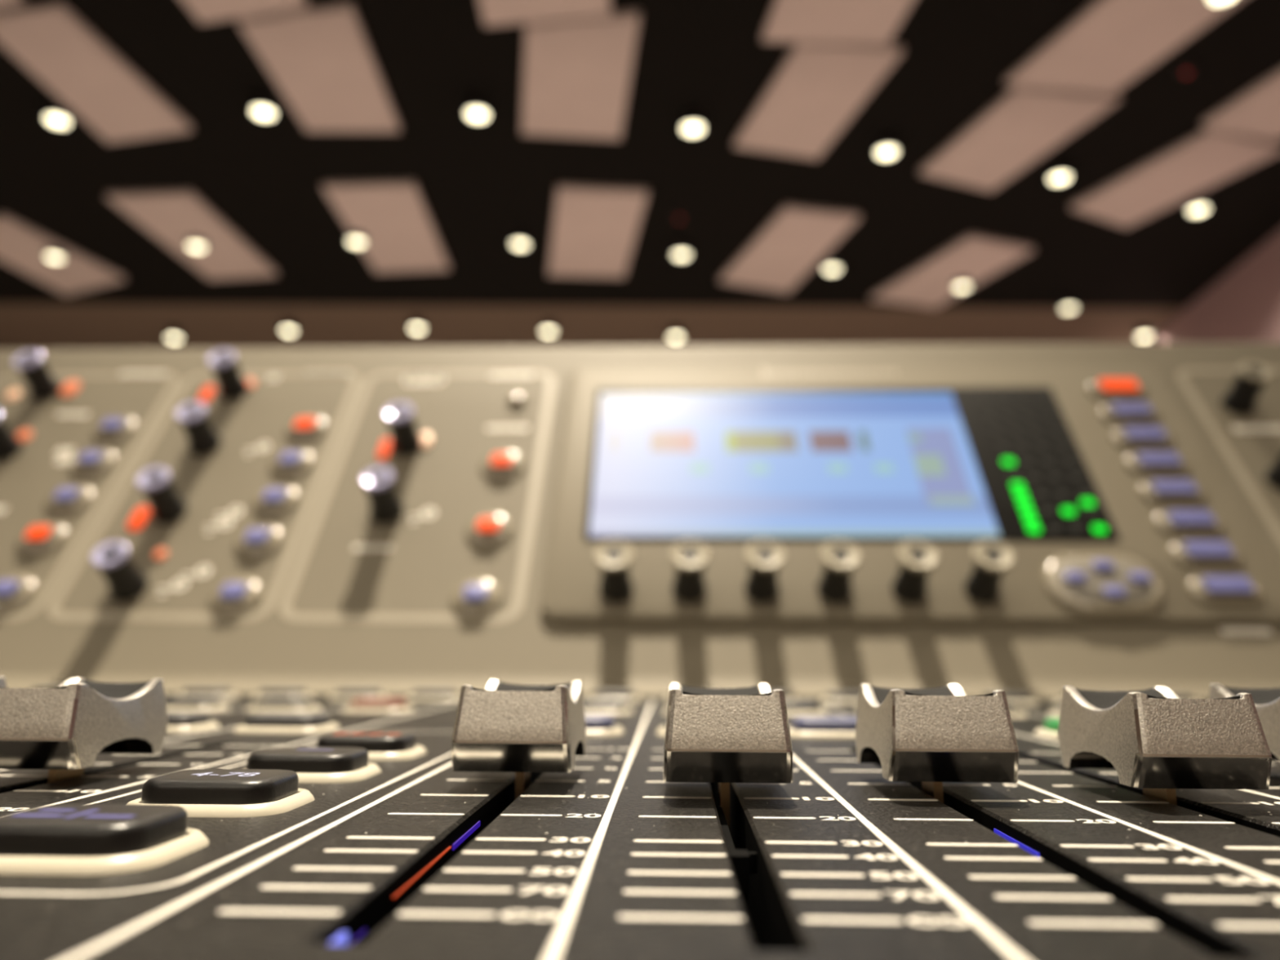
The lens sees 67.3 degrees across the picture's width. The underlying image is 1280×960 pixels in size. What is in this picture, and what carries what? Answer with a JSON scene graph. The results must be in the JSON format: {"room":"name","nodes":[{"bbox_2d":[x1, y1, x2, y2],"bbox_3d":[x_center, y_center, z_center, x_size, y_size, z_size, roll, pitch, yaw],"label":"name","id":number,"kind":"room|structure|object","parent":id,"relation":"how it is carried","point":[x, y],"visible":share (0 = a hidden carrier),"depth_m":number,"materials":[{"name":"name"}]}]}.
{"room":"studio","nodes":[
{"label":"studio","id":0,"kind":"room"},
{"bbox_2d":[0,303,1184,349],"bbox_3d":[-0.790,-1.611,11.552,14.440,0.100,3.470,0,-10,2],"label":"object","id":1,"kind":"structure","parent":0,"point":[22,326],"depth_m":10.69,"materials":[{"name":"brown paint"}]},
{"bbox_2d":[542,320,555,333],"bbox_3d":[-1.004,-1.672,10.563,0.148,0.124,0.148,0,-10,2],"label":"ceiling light","id":2,"kind":"object","parent":1,"relation":"attached to","point":[548,326],"visible":1,"depth_m":10.51,"materials":[{"name":"white glass"}]},
{"bbox_2d":[669,325,682,339],"bbox_3d":[0.402,-1.636,10.729,0.148,0.124,0.148,0,-10,2],"label":"ceiling light","id":3,"kind":"object","parent":1,"relation":"attached to","point":[675,331],"visible":1,"depth_m":10.68,"materials":[{"name":"white"}]},
{"bbox_2d":[0,0,1279,308],"bbox_3d":[-1.214,-3.019,3.560,14.138,0.100,13.680,0,-10,2],"label":"ceiling","id":4,"kind":"structure","parent":0,"point":[477,183],"depth_m":7.18,"materials":[{"name":"black paint"}]},
{"bbox_2d":[0,0,24,7],"bbox_3d":[-3.733,-2.746,4.746,0.620,0.048,1.340,0,-10,2],"label":"ceiling panel","id":5,"kind":"object","parent":4,"relation":"attached to","point":[2,2],"visible":1,"depth_m":5.29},
{"bbox_2d":[44,99,71,126],"bbox_3d":[-3.859,-2.423,6.377,0.148,0.124,0.148,0,-10,2],"label":"ceiling light","id":6,"kind":"object","parent":4,"relation":"attached to","point":[57,113],"visible":0.97,"depth_m":6.33,"materials":[{"name":"white"}]},
{"bbox_2d":[0,214,124,295],"bbox_3d":[-5.540,-2.034,8.848,0.873,0.048,1.609,-2,-10,12],"label":"ceiling panel","id":7,"kind":"object","parent":4,"relation":"attached to","point":[22,247],"visible":1,"depth_m":8.87,"materials":[{"name":"beige"}]},
{"bbox_2d":[44,248,64,260],"bbox_3d":[-5.242,-2.011,8.615,0.148,0.074,0.148,0,-10,2],"label":"ceiling light","id":8,"kind":"object","parent":7,"relation":"attached to","point":[53,254],"visible":1,"depth_m":8.57,"materials":[{"name":"white glass"}]},
{"bbox_2d":[0,2,192,143],"bbox_3d":[-3.433,-2.513,6.061,0.670,0.048,1.430,0,-10,2],"label":"ceiling panel","id":9,"kind":"object","parent":4,"relation":"attached to","point":[50,41],"visible":1,"depth_m":5.94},
{"bbox_2d":[105,190,277,279],"bbox_3d":[-3.838,-2.101,8.415,0.700,0.048,1.740,0,-10,2],"label":"ceiling panel","id":10,"kind":"object","parent":4,"relation":"attached to","point":[172,217],"visible":1,"depth_m":8.19,"materials":[{"name":"beige"}]},
{"bbox_2d":[186,237,206,250],"bbox_3d":[-3.860,-2.046,8.373,0.148,0.074,0.148,0,-10,2],"label":"ceiling light","id":11,"kind":"object","parent":10,"relation":"attached to","point":[194,243],"visible":1,"depth_m":8.33,"materials":[{"name":"white"}]},
{"bbox_2d":[182,0,307,23],"bbox_3d":[-2.212,-2.738,4.749,0.700,0.048,1.450,0,-10,2],"label":"ceiling panel","id":12,"kind":"object","parent":4,"relation":"attached to","point":[205,11],"visible":1,"depth_m":5.32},
{"bbox_2d":[251,91,276,119],"bbox_3d":[-2.452,-2.435,6.271,0.148,0.124,0.148,0,-10,2],"label":"ceiling light","id":13,"kind":"object","parent":4,"relation":"attached to","point":[264,104],"visible":1,"depth_m":6.22,"materials":[{"name":"white"}]},
{"bbox_2d":[238,2,399,132],"bbox_3d":[-1.945,-2.520,5.981,0.730,0.048,1.290,0,-10,2],"label":"ceiling panel","id":14,"kind":"object","parent":4,"relation":"attached to","point":[321,60],"visible":1,"depth_m":5.86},
{"bbox_2d":[321,181,448,272],"bbox_3d":[-2.114,-2.124,8.234,0.718,0.048,1.755,1,-10,-1],"label":"ceiling panel","id":15,"kind":"object","parent":4,"relation":"attached to","point":[394,220],"visible":1,"depth_m":8.02,"materials":[{"name":"beige"}]},
{"bbox_2d":[347,232,365,245],"bbox_3d":[-2.434,-2.060,8.257,0.148,0.074,0.148,0,-10,2],"label":"ceiling light","id":16,"kind":"object","parent":15,"relation":"attached to","point":[353,238],"visible":1,"depth_m":8.21,"materials":[{"name":"white"}]},
{"bbox_2d":[466,93,488,120],"bbox_3d":[-1.061,-2.426,6.282,0.148,0.124,0.148,0,-10,2],"label":"ceiling light","id":17,"kind":"object","parent":4,"relation":"attached to","point":[477,104],"visible":1,"depth_m":6.23,"materials":[{"name":"white"}]},
{"bbox_2d":[511,229,528,248],"bbox_3d":[-1.032,-2.072,8.291,0.148,0.124,0.148,0,-10,2],"label":"ceiling light","id":18,"kind":"object","parent":4,"relation":"attached to","point":[520,237],"visible":1,"depth_m":8.24,"materials":[{"name":"white"}]},
{"bbox_2d":[478,0,611,26],"bbox_3d":[-0.547,-2.733,4.727,0.730,0.048,1.520,0,-10,2],"label":"ceiling panel","id":19,"kind":"object","parent":4,"relation":"attached to","point":[494,12],"visible":1,"depth_m":5.33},
{"bbox_2d":[521,9,639,139],"bbox_3d":[-0.409,-2.507,6.008,0.686,0.048,1.335,1,-10,-6],"label":"ceiling panel","id":20,"kind":"object","parent":4,"relation":"attached to","point":[577,72],"visible":0.96,"depth_m":5.92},
{"bbox_2d":[547,185,648,277],"bbox_3d":[-0.405,-2.102,8.309,0.722,0.048,1.774,2,-10,-7],"label":"ceiling panel","id":21,"kind":"object","parent":4,"relation":"attached to","point":[595,228],"visible":1,"depth_m":8.12,"materials":[{"name":"beige"}]},
{"bbox_2d":[673,211,685,221],"bbox_3d":[0.327,-2.168,7.930,0.100,0.046,0.100,0,-10,2],"label":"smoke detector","id":22,"kind":"object","parent":4,"relation":"attached to","point":[679,216],"visible":1,"depth_m":7.90,"materials":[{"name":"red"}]},
{"bbox_2d":[672,240,689,258],"bbox_3d":[0.366,-2.029,8.497,0.148,0.124,0.148,0,-10,2],"label":"ceiling light","id":23,"kind":"object","parent":4,"relation":"attached to","point":[681,248],"visible":1,"depth_m":8.44,"materials":[{"name":"white glass"}]},
{"bbox_2d":[681,108,703,134],"bbox_3d":[0.355,-2.391,6.438,0.148,0.124,0.148,0,-10,2],"label":"ceiling light","id":24,"kind":"object","parent":4,"relation":"attached to","point":[692,119],"visible":1,"depth_m":6.39,"materials":[{"name":"white"}]},
{"bbox_2d":[719,204,860,293],"bbox_3d":[1.290,-2.035,8.642,0.755,0.048,1.734,2,-10,-12],"label":"ceiling panel","id":25,"kind":"object","parent":4,"relation":"attached to","point":[797,238],"visible":1,"depth_m":8.46,"materials":[{"name":"beige"}]},
{"bbox_2d":[733,42,903,159],"bbox_3d":[1.107,-2.456,6.253,0.648,0.048,1.310,2,-10,-12],"label":"ceiling panel","id":26,"kind":"object","parent":4,"relation":"attached to","point":[818,88],"visible":0.96,"depth_m":6.15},
{"bbox_2d":[823,255,839,272],"bbox_3d":[1.757,-1.968,8.799,0.148,0.124,0.148,0,-10,2],"label":"ceiling light","id":27,"kind":"object","parent":4,"relation":"attached to","point":[831,263],"visible":1,"depth_m":8.74,"materials":[{"name":"white glass"}]},
{"bbox_2d":[761,0,913,44],"bbox_3d":[1.171,-2.711,4.806,0.742,0.048,1.723,1,-10,-6],"label":"ceiling panel","id":28,"kind":"object","parent":4,"relation":"attached to","point":[870,22],"visible":1,"depth_m":5.41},
{"bbox_2d":[875,133,897,157],"bbox_3d":[1.726,-2.333,6.731,0.148,0.124,0.148,0,-10,2],"label":"ceiling light","id":29,"kind":"object","parent":4,"relation":"attached to","point":[886,144],"visible":1,"depth_m":6.68,"materials":[{"name":"white"}]},
{"bbox_2d":[870,234,1034,307],"bbox_3d":[2.945,-1.943,9.118,0.762,0.048,1.564,4,-11,-19],"label":"ceiling panel","id":30,"kind":"object","parent":4,"relation":"attached to","point":[974,258],"visible":1,"depth_m":8.95,"materials":[{"name":"beige"}]},
{"bbox_2d":[953,278,969,289],"bbox_3d":[3.082,-1.865,9.206,0.148,0.074,0.148,0,-10,2],"label":"ceiling light","id":31,"kind":"object","parent":30,"relation":"attached to","point":[963,283],"visible":1,"depth_m":9.16,"materials":[{"name":"white glass"}]},
{"bbox_2d":[920,86,1120,191],"bbox_3d":[2.564,-2.370,6.703,0.702,0.048,1.319,3,-10,-16],"label":"ceiling panel","id":32,"kind":"object","parent":4,"relation":"attached to","point":[1025,124],"visible":0.96,"depth_m":6.58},
{"bbox_2d":[1048,160,1071,182],"bbox_3d":[3.089,-2.264,7.083,0.148,0.124,0.148,0,-10,2],"label":"ceiling light","id":33,"kind":"object","parent":4,"relation":"attached to","point":[1059,171],"visible":1,"depth_m":7.03,"materials":[{"name":"white"}]},
{"bbox_2d":[1060,296,1076,311],"bbox_3d":[4.354,-1.784,9.770,0.148,0.124,0.148,0,-10,2],"label":"ceiling light","id":34,"kind":"object","parent":4,"relation":"attached to","point":[1067,303],"visible":1,"depth_m":9.72,"materials":[{"name":"white"}]},
{"bbox_2d":[1004,0,1240,93],"bbox_3d":[2.892,-2.627,5.231,0.719,0.048,1.896,3,-10,-16],"label":"ceiling panel","id":35,"kind":"object","parent":4,"relation":"attached to","point":[1110,43],"visible":1,"depth_m":5.59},
{"bbox_2d":[1207,0,1230,4],"bbox_3d":[3.090,-2.588,5.097,0.148,0.074,0.148,0,-10,2],"label":"ceiling light","id":36,"kind":"object","parent":35,"relation":"attached to","point":[1212,2],"visible":1,"depth_m":5.14,"materials":[{"name":"white"}]},
{"bbox_2d":[1070,128,1279,227],"bbox_3d":[3.983,-2.259,7.294,0.692,0.048,1.376,4,-11,-20],"label":"ceiling panel","id":37,"kind":"object","parent":4,"relation":"attached to","point":[1211,157],"visible":0.95,"depth_m":7.15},
{"bbox_2d":[1177,62,1195,76],"bbox_3d":[3.350,-2.511,5.896,0.100,0.046,0.100,0,-10,2],"label":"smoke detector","id":38,"kind":"object","parent":4,"relation":"attached to","point":[1184,69],"visible":1,"depth_m":5.87,"materials":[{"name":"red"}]},
{"bbox_2d":[1186,193,1208,214],"bbox_3d":[4.398,-2.169,7.583,0.148,0.124,0.148,0,-10,2],"label":"ceiling light","id":39,"kind":"object","parent":4,"relation":"attached to","point":[1197,203],"visible":0.99,"depth_m":7.53,"materials":[{"name":"white"}]},
{"bbox_2d":[1201,70,1279,141],"bbox_3d":[4.293,-2.514,5.833,0.651,0.048,1.582,3,-10,-14],"label":"ceiling panel","id":40,"kind":"object","parent":4,"relation":"attached to","point":[1255,112],"visible":1,"depth_m":6.33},
{"bbox_2d":[1142,231,1279,343],"bbox_3d":[5.073,-0.498,4.436,0.199,4.500,16.402,-1,-10,8],"label":"wall","id":41,"kind":"structure","parent":0,"point":[1243,306],"depth_m":8.89,"materials":[{"name":"pink paint"}]},
{"bbox_2d":[166,327,182,340],"bbox_3d":[-5.255,-1.643,10.854,0.148,0.124,0.148,0,-10,2],"label":"ceiling light","id":42,"kind":"object","parent":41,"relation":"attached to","point":[173,333],"visible":1,"depth_m":10.80,"materials":[{"name":"white"}]},
{"bbox_2d":[281,319,296,333],"bbox_3d":[-3.863,-1.683,10.583,0.148,0.124,0.148,0,-10,2],"label":"ceiling light","id":43,"kind":"object","parent":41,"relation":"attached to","point":[288,326],"visible":1,"depth_m":10.53,"materials":[{"name":"white"}]},
{"bbox_2d":[410,316,424,330],"bbox_3d":[-2.427,-1.693,10.486,0.148,0.124,0.148,0,-10,2],"label":"ceiling light","id":44,"kind":"object","parent":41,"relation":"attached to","point":[417,323],"visible":1,"depth_m":10.43,"materials":[{"name":"white glass"}]},
{"bbox_2d":[1136,324,1151,338],"bbox_3d":[5.567,-1.628,10.622,0.148,0.124,0.148,0,-10,2],"label":"ceiling light","id":45,"kind":"object","parent":41,"relation":"attached to","point":[1144,331],"visible":1,"depth_m":10.57,"materials":[{"name":"white glass"}]},
{"bbox_3d":[-1.035,1.773,4.244,14.440,0.100,16.700,0,-10,2],"label":"floor","id":46,"kind":"structure","parent":0,"visible":0},
{"bbox_3d":[0.005,0.553,0.146,1.200,0.892,0.900,0,-10,2],"label":"desk","id":47,"kind":"object","parent":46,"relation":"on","visible":0},
{"bbox_2d":[0,342,1279,959],"bbox_3d":[0.009,0.005,0.262,0.872,0.229,0.653,0,-10,2],"label":"mixing console","id":48,"kind":"object","parent":47,"relation":"on","point":[714,584],"visible":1,"depth_m":0.35,"materials":[{"name":"black"}]},
{"bbox_2d":[5,389,21,399],"bbox_3d":[-0.311,-0.042,0.477,0.006,0.006,0.005,0,-10,2],"label":"lamp","id":49,"kind":"object","parent":48,"relation":"on","point":[11,394],"depth_m":0.48,"materials":[{"name":"brown plastic"}]},
{"bbox_2d":[15,429,32,440],"bbox_3d":[-0.291,-0.021,0.454,0.006,0.006,0.005,0,-10,2],"label":"lamp","id":50,"kind":"object","parent":48,"relation":"attached to","point":[20,434],"depth_m":0.45,"materials":[{"name":"brown plastic"}]},
{"bbox_2d":[59,380,80,395],"bbox_3d":[-0.284,-0.046,0.480,0.007,0.010,0.007,0,-10,2],"label":"lamp","id":51,"kind":"object","parent":48,"relation":"on","point":[67,388],"depth_m":0.48,"materials":[{"name":"orange plastic"}]},
{"bbox_2d":[127,506,150,529],"bbox_3d":[-0.215,0.016,0.412,0.006,0.011,0.009,0,-10,2],"label":"lamp","id":52,"kind":"object","parent":48,"relation":"attached to","point":[138,517],"depth_m":0.41,"materials":[{"name":"red"}]},
{"bbox_2d":[153,548,167,559],"bbox_3d":[-0.198,0.030,0.396,0.005,0.005,0.004,0,-10,2],"label":"lamp","id":53,"kind":"object","parent":48,"relation":"attached to","point":[158,553],"depth_m":0.40,"materials":[{"name":"brown plastic"}]},
{"bbox_2d":[198,385,214,402],"bbox_3d":[-0.214,-0.043,0.474,0.005,0.010,0.008,0,-10,2],"label":"lamp","id":54,"kind":"object","parent":48,"relation":"on","point":[206,393],"depth_m":0.47,"materials":[{"name":"red"}]},
{"bbox_2d":[245,377,255,388],"bbox_3d":[-0.195,-0.048,0.479,0.006,0.006,0.005,0,-10,2],"label":"lamp","id":55,"kind":"object","parent":48,"relation":"on","point":[250,382],"depth_m":0.48,"materials":[{"name":"brown plastic"}]},
{"bbox_2d":[377,438,391,458],"bbox_3d":[-0.117,-0.014,0.441,0.004,0.011,0.009,0,-10,2],"label":"lamp","id":56,"kind":"object","parent":48,"relation":"attached to","point":[384,445],"depth_m":0.44,"materials":[{"name":"red plastic"}]},
{"bbox_2d":[420,432,431,447],"bbox_3d":[-0.100,-0.018,0.445,0.006,0.008,0.006,0,-10,2],"label":"lamp","id":57,"kind":"object","parent":48,"relation":"attached to","point":[425,437],"depth_m":0.44,"materials":[{"name":"brown"}]},
{"bbox_2d":[220,783,1272,843],"bbox_3d":[0.018,0.033,0.096,0.120,0.001,0.033,0,-10,2],"label":"dust specks","id":58,"kind":"object","parent":48,"relation":"on","point":[597,784],"visible":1,"depth_m":0.09,"materials":[{"name":"white"}]},
{"bbox_2d":[982,401,991,405],"bbox_3d":[0.162,-0.036,0.449,0.004,0.002,0.002,0,-10,2],"label":"lamp","id":59,"kind":"object","parent":48,"relation":"on","point":[984,403],"depth_m":0.45,"materials":[{"name":"black"}]},
{"bbox_2d":[986,414,996,419],"bbox_3d":[0.161,-0.029,0.441,0.004,0.002,0.002,0,-10,2],"label":"lamp","id":60,"kind":"object","parent":48,"relation":"on","point":[988,416],"depth_m":0.44,"materials":[{"name":"black plastic"}]},
{"bbox_2d":[992,429,1001,433],"bbox_3d":[0.161,-0.022,0.434,0.004,0.002,0.002,0,-10,2],"label":"lamp","id":61,"kind":"object","parent":48,"relation":"on","point":[994,431],"depth_m":0.43,"materials":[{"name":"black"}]},
{"bbox_2d":[997,444,1007,448],"bbox_3d":[0.161,-0.015,0.427,0.004,0.002,0.002,0,-10,2],"label":"lamp","id":62,"kind":"object","parent":48,"relation":"attached to","point":[999,446],"depth_m":0.43,"materials":[{"name":"black"}]},
{"bbox_2d":[999,400,1008,405],"bbox_3d":[0.170,-0.036,0.448,0.004,0.002,0.002,0,-10,2],"label":"lamp","id":63,"kind":"object","parent":48,"relation":"on","point":[1001,402],"depth_m":0.45,"materials":[{"name":"black plastic"}]},
{"bbox_2d":[1002,457,1014,465],"bbox_3d":[0.161,-0.008,0.419,0.005,0.004,0.003,0,-10,2],"label":"lamp","id":64,"kind":"object","parent":48,"relation":"attached to","point":[1006,461],"depth_m":0.42,"materials":[{"name":"green plastic"}]},
{"bbox_2d":[1004,414,1014,419],"bbox_3d":[0.170,-0.029,0.441,0.004,0.002,0.002,0,-10,2],"label":"lamp","id":65,"kind":"object","parent":48,"relation":"on","point":[1006,416],"depth_m":0.44,"materials":[{"name":"black"}]},
{"bbox_2d":[1008,475,1019,479],"bbox_3d":[0.161,-0.001,0.412,0.004,0.002,0.002,0,-10,2],"label":"lamp","id":66,"kind":"object","parent":48,"relation":"attached to","point":[1011,477],"depth_m":0.41,"materials":[{"name":"green plastic"}]},
{"bbox_2d":[1010,429,1020,433],"bbox_3d":[0.169,-0.022,0.434,0.004,0.002,0.002,0,-10,2],"label":"lamp","id":67,"kind":"object","parent":48,"relation":"on","point":[1012,431],"depth_m":0.43,"materials":[{"name":"black"}]},
{"bbox_2d":[1010,482,1024,489],"bbox_3d":[0.160,0.003,0.408,0.005,0.004,0.003,0,-10,2],"label":"lamp","id":68,"kind":"object","parent":48,"relation":"attached to","point":[1014,486],"depth_m":0.41,"materials":[{"name":"green plastic"}]},
{"bbox_2d":[1013,490,1027,497],"bbox_3d":[0.160,0.006,0.405,0.005,0.004,0.003,0,-10,2],"label":"lamp","id":69,"kind":"object","parent":48,"relation":"attached to","point":[1017,494],"depth_m":0.40,"materials":[{"name":"green plastic"}]},
{"bbox_2d":[1016,444,1026,448],"bbox_3d":[0.169,-0.015,0.426,0.004,0.002,0.002,0,-10,2],"label":"lamp","id":70,"kind":"object","parent":48,"relation":"attached to","point":[1018,446],"depth_m":0.43,"materials":[{"name":"black"}]},
{"bbox_2d":[1017,400,1027,405],"bbox_3d":[0.178,-0.036,0.448,0.004,0.002,0.002,0,-10,2],"label":"lamp","id":71,"kind":"object","parent":48,"relation":"on","point":[1020,402],"depth_m":0.45,"materials":[{"name":"black plastic"}]},
{"bbox_2d":[1017,498,1031,506],"bbox_3d":[0.160,0.009,0.401,0.005,0.004,0.003,0,-10,2],"label":"lamp","id":72,"kind":"object","parent":48,"relation":"attached to","point":[1020,502],"depth_m":0.40,"materials":[{"name":"green plastic"}]},
{"bbox_2d":[1020,506,1034,515],"bbox_3d":[0.160,0.013,0.397,0.005,0.004,0.003,0,-10,2],"label":"lamp","id":73,"kind":"object","parent":48,"relation":"attached to","point":[1024,510],"depth_m":0.40,"materials":[{"name":"green plastic"}]},
{"bbox_2d":[1022,459,1032,463],"bbox_3d":[0.169,-0.008,0.419,0.004,0.002,0.002,0,-10,2],"label":"lamp","id":74,"kind":"object","parent":48,"relation":"attached to","point":[1024,461],"depth_m":0.42,"materials":[{"name":"black plastic"}]},
{"bbox_2d":[1023,414,1033,419],"bbox_3d":[0.178,-0.029,0.441,0.004,0.002,0.002,0,-10,2],"label":"lamp","id":75,"kind":"object","parent":48,"relation":"on","point":[1025,416],"depth_m":0.44,"materials":[{"name":"black"}]},
{"bbox_2d":[1023,515,1037,524],"bbox_3d":[0.160,0.016,0.394,0.005,0.004,0.003,0,-10,2],"label":"lamp","id":76,"kind":"object","parent":48,"relation":"attached to","point":[1027,519],"depth_m":0.39,"materials":[{"name":"green plastic"}]},
{"bbox_2d":[1028,475,1039,479],"bbox_3d":[0.169,-0.001,0.412,0.004,0.002,0.002,0,-10,2],"label":"lamp","id":77,"kind":"object","parent":48,"relation":"attached to","point":[1030,477],"depth_m":0.41,"materials":[{"name":"black plastic"}]},
{"bbox_2d":[1026,524,1040,533],"bbox_3d":[0.160,0.020,0.390,0.005,0.004,0.003,0,-10,2],"label":"lamp","id":78,"kind":"object","parent":48,"relation":"attached to","point":[1030,528],"depth_m":0.39,"materials":[{"name":"green plastic"}]},
{"bbox_2d":[1030,429,1039,433],"bbox_3d":[0.178,-0.022,0.433,0.004,0.002,0.002,0,-10,2],"label":"lamp","id":79,"kind":"object","parent":48,"relation":"on","point":[1032,431],"depth_m":0.43,"materials":[{"name":"black plastic"}]},
{"bbox_2d":[1035,491,1045,496],"bbox_3d":[0.168,0.006,0.405,0.004,0.002,0.002,0,-10,2],"label":"lamp","id":80,"kind":"object","parent":48,"relation":"attached to","point":[1037,493],"depth_m":0.40,"materials":[{"name":"black plastic"}]},
{"bbox_2d":[1035,444,1046,448],"bbox_3d":[0.178,-0.015,0.426,0.004,0.002,0.002,0,-10,2],"label":"lamp","id":81,"kind":"object","parent":48,"relation":"attached to","point":[1037,446],"depth_m":0.43,"materials":[{"name":"black plastic"}]},
{"bbox_2d":[1038,400,1048,404],"bbox_3d":[0.188,-0.036,0.448,0.004,0.002,0.002,0,-10,2],"label":"lamp","id":82,"kind":"object","parent":48,"relation":"on","point":[1040,402],"depth_m":0.45,"materials":[{"name":"black plastic"}]},
{"bbox_2d":[1041,508,1053,513],"bbox_3d":[0.168,0.013,0.397,0.004,0.002,0.002,0,-10,2],"label":"lamp","id":83,"kind":"object","parent":48,"relation":"attached to","point":[1043,510],"depth_m":0.40,"materials":[{"name":"black"}]},
{"bbox_2d":[1042,459,1053,463],"bbox_3d":[0.177,-0.008,0.419,0.004,0.002,0.002,0,-10,2],"label":"lamp","id":84,"kind":"object","parent":48,"relation":"attached to","point":[1044,461],"depth_m":0.42,"materials":[{"name":"black"}]},
{"bbox_2d":[1044,414,1054,419],"bbox_3d":[0.188,-0.029,0.441,0.004,0.002,0.002,0,-10,2],"label":"lamp","id":85,"kind":"object","parent":48,"relation":"on","point":[1046,416],"depth_m":0.44,"materials":[{"name":"black plastic"}]},
{"bbox_2d":[1048,475,1059,479],"bbox_3d":[0.177,-0.001,0.411,0.004,0.002,0.002,0,-10,2],"label":"lamp","id":86,"kind":"object","parent":48,"relation":"attached to","point":[1051,477],"depth_m":0.41,"materials":[{"name":"black"}]},
{"bbox_2d":[1048,526,1059,531],"bbox_3d":[0.168,0.020,0.390,0.004,0.002,0.002,0,-10,2],"label":"lamp","id":87,"kind":"object","parent":48,"relation":"attached to","point":[1051,528],"depth_m":0.39,"materials":[{"name":"black"}]},
{"bbox_2d":[1051,429,1061,433],"bbox_3d":[0.187,-0.022,0.433,0.004,0.002,0.002,0,-10,2],"label":"lamp","id":88,"kind":"object","parent":48,"relation":"on","point":[1053,431],"depth_m":0.43,"materials":[{"name":"black plastic"}]},
{"bbox_2d":[1055,491,1066,496],"bbox_3d":[0.177,0.006,0.404,0.004,0.002,0.002,0,-10,2],"label":"lamp","id":89,"kind":"object","parent":48,"relation":"attached to","point":[1057,493],"depth_m":0.40,"materials":[{"name":"black plastic"}]},
{"bbox_2d":[1057,444,1067,448],"bbox_3d":[0.187,-0.015,0.426,0.004,0.002,0.002,0,-10,2],"label":"lamp","id":90,"kind":"object","parent":48,"relation":"attached to","point":[1060,446],"depth_m":0.43,"materials":[{"name":"black plastic"}]},
{"bbox_2d":[1061,506,1075,515],"bbox_3d":[0.177,0.013,0.397,0.005,0.004,0.003,0,-10,2],"label":"lamp","id":91,"kind":"object","parent":48,"relation":"attached to","point":[1064,510],"depth_m":0.40,"materials":[{"name":"green plastic"}]},
{"bbox_2d":[1064,459,1074,463],"bbox_3d":[0.187,-0.008,0.418,0.004,0.002,0.002,0,-10,2],"label":"lamp","id":92,"kind":"object","parent":48,"relation":"attached to","point":[1066,461],"depth_m":0.42,"materials":[{"name":"black plastic"}]},
{"bbox_2d":[1070,526,1081,531],"bbox_3d":[0.176,0.020,0.390,0.004,0.002,0.002,0,-10,2],"label":"lamp","id":93,"kind":"object","parent":48,"relation":"attached to","point":[1072,528],"depth_m":0.39,"materials":[{"name":"black plastic"}]},
{"bbox_2d":[1071,475,1081,479],"bbox_3d":[0.187,-0.001,0.411,0.004,0.002,0.002,0,-10,2],"label":"lamp","id":94,"kind":"object","parent":48,"relation":"attached to","point":[1073,477],"depth_m":0.41,"materials":[{"name":"black"}]},
{"bbox_2d":[1078,491,1088,496],"bbox_3d":[0.186,0.006,0.404,0.004,0.002,0.002,0,-10,2],"label":"lamp","id":95,"kind":"object","parent":48,"relation":"attached to","point":[1080,493],"depth_m":0.40,"materials":[{"name":"black"}]},
{"bbox_2d":[1080,498,1094,506],"bbox_3d":[0.186,0.009,0.400,0.005,0.004,0.003,0,-10,2],"label":"lamp","id":96,"kind":"object","parent":48,"relation":"attached to","point":[1084,502],"depth_m":0.40,"materials":[{"name":"green plastic"}]},
{"bbox_2d":[1085,508,1097,513],"bbox_3d":[0.186,0.013,0.397,0.004,0.002,0.002,0,-10,2],"label":"lamp","id":97,"kind":"object","parent":48,"relation":"attached to","point":[1087,510],"depth_m":0.40,"materials":[{"name":"black"}]},
{"bbox_2d":[1092,524,1106,533],"bbox_3d":[0.186,0.020,0.389,0.005,0.004,0.003,0,-10,2],"label":"lamp","id":98,"kind":"object","parent":48,"relation":"attached to","point":[1095,528],"depth_m":0.39,"materials":[{"name":"green plastic"}]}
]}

